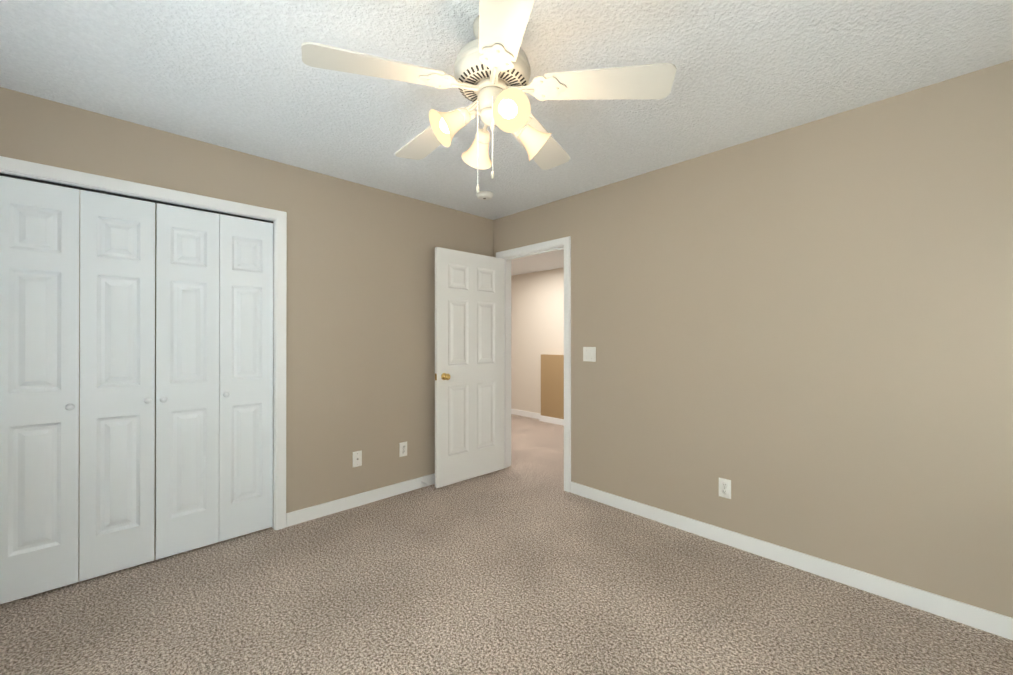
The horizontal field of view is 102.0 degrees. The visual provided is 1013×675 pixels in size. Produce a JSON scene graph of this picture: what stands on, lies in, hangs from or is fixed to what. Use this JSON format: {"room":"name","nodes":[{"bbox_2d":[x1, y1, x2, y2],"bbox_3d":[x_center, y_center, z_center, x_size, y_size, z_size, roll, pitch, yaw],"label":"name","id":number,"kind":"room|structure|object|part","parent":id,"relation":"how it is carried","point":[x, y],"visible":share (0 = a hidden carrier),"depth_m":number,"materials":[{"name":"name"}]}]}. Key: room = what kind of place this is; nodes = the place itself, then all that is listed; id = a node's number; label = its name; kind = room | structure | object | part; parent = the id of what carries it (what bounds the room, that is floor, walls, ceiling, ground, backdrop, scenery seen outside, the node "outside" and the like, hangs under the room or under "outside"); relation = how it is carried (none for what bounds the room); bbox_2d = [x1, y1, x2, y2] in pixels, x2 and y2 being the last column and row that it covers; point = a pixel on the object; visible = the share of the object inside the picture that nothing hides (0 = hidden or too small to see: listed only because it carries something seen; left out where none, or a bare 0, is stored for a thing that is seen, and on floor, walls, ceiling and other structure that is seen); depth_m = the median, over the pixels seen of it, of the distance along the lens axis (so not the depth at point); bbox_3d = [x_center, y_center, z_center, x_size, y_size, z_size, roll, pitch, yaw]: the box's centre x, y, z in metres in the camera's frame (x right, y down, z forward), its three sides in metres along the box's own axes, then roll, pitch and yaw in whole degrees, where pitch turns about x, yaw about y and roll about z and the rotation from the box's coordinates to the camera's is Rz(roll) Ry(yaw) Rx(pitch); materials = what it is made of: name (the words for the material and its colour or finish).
{"room":"empty bedroom","nodes":[
{"label":"empty bedroom","id":0,"kind":"room"},
{"bbox_2d":[0,87,492,512],"bbox_3d":[-1.473,0.051,2.857,3.620,2.440,0.120,0,0,-44],"label":"wall","id":1,"kind":"structure","parent":0,"point":[360,335],"depth_m":2.98,"materials":[{"name":"paint"}]},
{"bbox_2d":[0,176,272,603],"bbox_3d":[-1.979,0.247,2.315,1.188,2.017,0.066,0,0,-44],"label":"bifold doors","id":2,"kind":"structure","parent":1,"relation":"in","point":[70,514],"depth_m":2.23,"materials":[{"name":"white wood"}]},
{"bbox_2d":[0,173,273,222],"bbox_3d":[-1.992,-0.768,2.331,1.192,0.009,0.036,0,0,-44],"label":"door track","id":3,"kind":"structure","parent":1,"relation":"attached to","point":[81,188],"depth_m":2.23,"materials":[{"name":"black"}]},
{"bbox_2d":[0,156,286,529],"bbox_3d":[-1.999,0.214,2.335,1.330,2.112,0.140,0,0,-44],"label":"trim","id":4,"kind":"structure","parent":1,"relation":"attached to","point":[22,168],"depth_m":2.71,"materials":[{"name":"white wood"}]},
{"bbox_2d":[353,450,361,466],"bbox_3d":[-1.124,0.917,3.097,0.070,0.115,0.016,0,0,-44],"label":"outlet","id":5,"kind":"object","parent":1,"relation":"attached to","point":[357,458],"visible":1,"depth_m":3.10,"materials":[{"name":"white plastic"}]},
{"bbox_2d":[286,473,434,526],"bbox_3d":[-0.800,1.229,3.407,1.882,0.088,0.020,0,0,-44],"label":"baseboard","id":6,"kind":"structure","parent":1,"relation":"attached to","point":[317,511],"depth_m":3.08,"materials":[{"name":"white wood"}]},
{"bbox_2d":[399,442,406,456],"bbox_3d":[-0.846,0.918,3.371,0.070,0.115,0.009,0,0,-44],"label":"outlet","id":7,"kind":"object","parent":1,"relation":"attached to","point":[402,448],"visible":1,"depth_m":3.37,"materials":[{"name":"white plastic"}]},
{"bbox_2d":[0,414,1012,674],"bbox_3d":[-0.272,1.322,3.222,5.860,0.100,6.620,0,0,-44],"label":"floor","id":8,"kind":"structure","parent":0,"point":[524,564],"depth_m":1.94,"materials":[{"name":"carpet"}]},
{"bbox_2d":[0,0,1012,219],"bbox_3d":[-0.374,-1.221,1.809,3.740,0.100,4.720,0,0,-44],"label":"ceiling","id":9,"kind":"structure","parent":0,"point":[239,75],"depth_m":1.79,"materials":[{"name":"white paint"}]},
{"bbox_2d":[476,191,492,199],"bbox_3d":[-0.178,-1.147,3.333,0.136,0.040,0.136,0,0,-44],"label":"smoke detector","id":10,"kind":"object","parent":9,"relation":"attached to","point":[484,195],"visible":1,"depth_m":3.29,"materials":[{"name":"white plastic"}]},
{"bbox_2d":[301,0,675,192],"bbox_3d":[-0.080,-0.853,1.580,1.254,0.638,1.205,0,0,-44],"label":"ceiling fan","id":11,"kind":"object","parent":9,"relation":"hanging from","point":[491,64],"depth_m":1.45,"materials":[{"name":"white"}]},
{"bbox_3d":[-0.053,-0.765,1.547,0.389,0.136,0.389,0,0,24],"label":"ceiling fan shade","id":12,"kind":"part","parent":11,"relation":"part of","materials":[{"name":"white glass"}]},
{"bbox_2d":[511,268,563,413],"bbox_3d":[1.230,0.119,5.801,0.120,2.320,5.000,0,0,-44],"label":"wall","id":13,"kind":"structure","parent":0,"point":[537,314],"depth_m":6.54,"materials":[{"name":"beige paint"}]},
{"bbox_2d":[511,409,537,418],"bbox_3d":[1.173,1.235,5.743,0.040,0.088,4.760,0,0,-44],"label":"baseboard","id":14,"kind":"structure","parent":13,"relation":"attached to","point":[513,411],"depth_m":6.66,"materials":[{"name":"white wood"}]},
{"bbox_2d":[511,250,563,275],"bbox_3d":[0.511,-1.093,5.110,2.120,0.100,5.000,0,0,-44],"label":"ceiling","id":15,"kind":"structure","parent":0,"point":[543,262],"depth_m":5.77,"materials":[{"name":"white paint"}]},
{"bbox_2d":[541,354,563,418],"bbox_3d":[1.272,0.769,5.596,0.098,1.020,2.050,0,0,-44],"label":"wall","id":16,"kind":"structure","parent":0,"point":[552,385],"depth_m":6.13,"materials":[{"name":"beige paint"}]},
{"bbox_2d":[538,413,563,425],"bbox_3d":[1.238,1.235,5.572,0.044,0.088,2.064,0,0,-44],"label":"baseboard","id":17,"kind":"structure","parent":16,"relation":"attached to","point":[547,419],"depth_m":6.14,"materials":[{"name":"white wood"}]},
{"bbox_2d":[493,60,1012,617],"bbox_3d":[0.268,0.054,3.746,0.120,2.440,6.620,0,0,-44],"label":"wall","id":18,"kind":"structure","parent":0,"point":[799,338],"depth_m":2.19,"materials":[{"name":"paint"}]},
{"bbox_2d":[435,247,503,487],"bbox_3d":[-0.315,0.252,3.714,0.774,2.020,0.169,0,0,-44],"label":"entry door","id":19,"kind":"structure","parent":18,"relation":"in","point":[469,365],"depth_m":3.66,"materials":[{"name":"painted wood"},{"name":"brass"}]},
{"bbox_2d":[496,236,570,491],"bbox_3d":[0.261,0.220,3.750,0.156,2.107,0.899,0,0,-44],"label":"door frame","id":20,"kind":"structure","parent":18,"relation":"attached to","point":[550,246],"depth_m":3.58,"materials":[{"name":"white wood"}]},
{"bbox_2d":[583,347,595,361],"bbox_3d":[0.652,0.133,3.248,0.017,0.115,0.116,0,0,-44],"label":"light switch","id":21,"kind":"object","parent":18,"relation":"attached to","point":[589,353],"visible":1,"depth_m":3.25,"materials":[{"name":"white plastic"}]},
{"bbox_2d":[719,478,730,498],"bbox_3d":[1.346,0.931,2.533,0.009,0.115,0.070,0,0,-44],"label":"outlet","id":22,"kind":"object","parent":18,"relation":"attached to","point":[724,488],"visible":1,"depth_m":2.53,"materials":[{"name":"white plastic"}]},
{"bbox_2d":[571,482,1012,639],"bbox_3d":[1.477,1.226,2.394,0.014,0.088,2.720,0,0,-44],"label":"baseboard","id":23,"kind":"structure","parent":18,"relation":"attached to","point":[972,616],"depth_m":2.16,"materials":[{"name":"white wood"}]}
]}

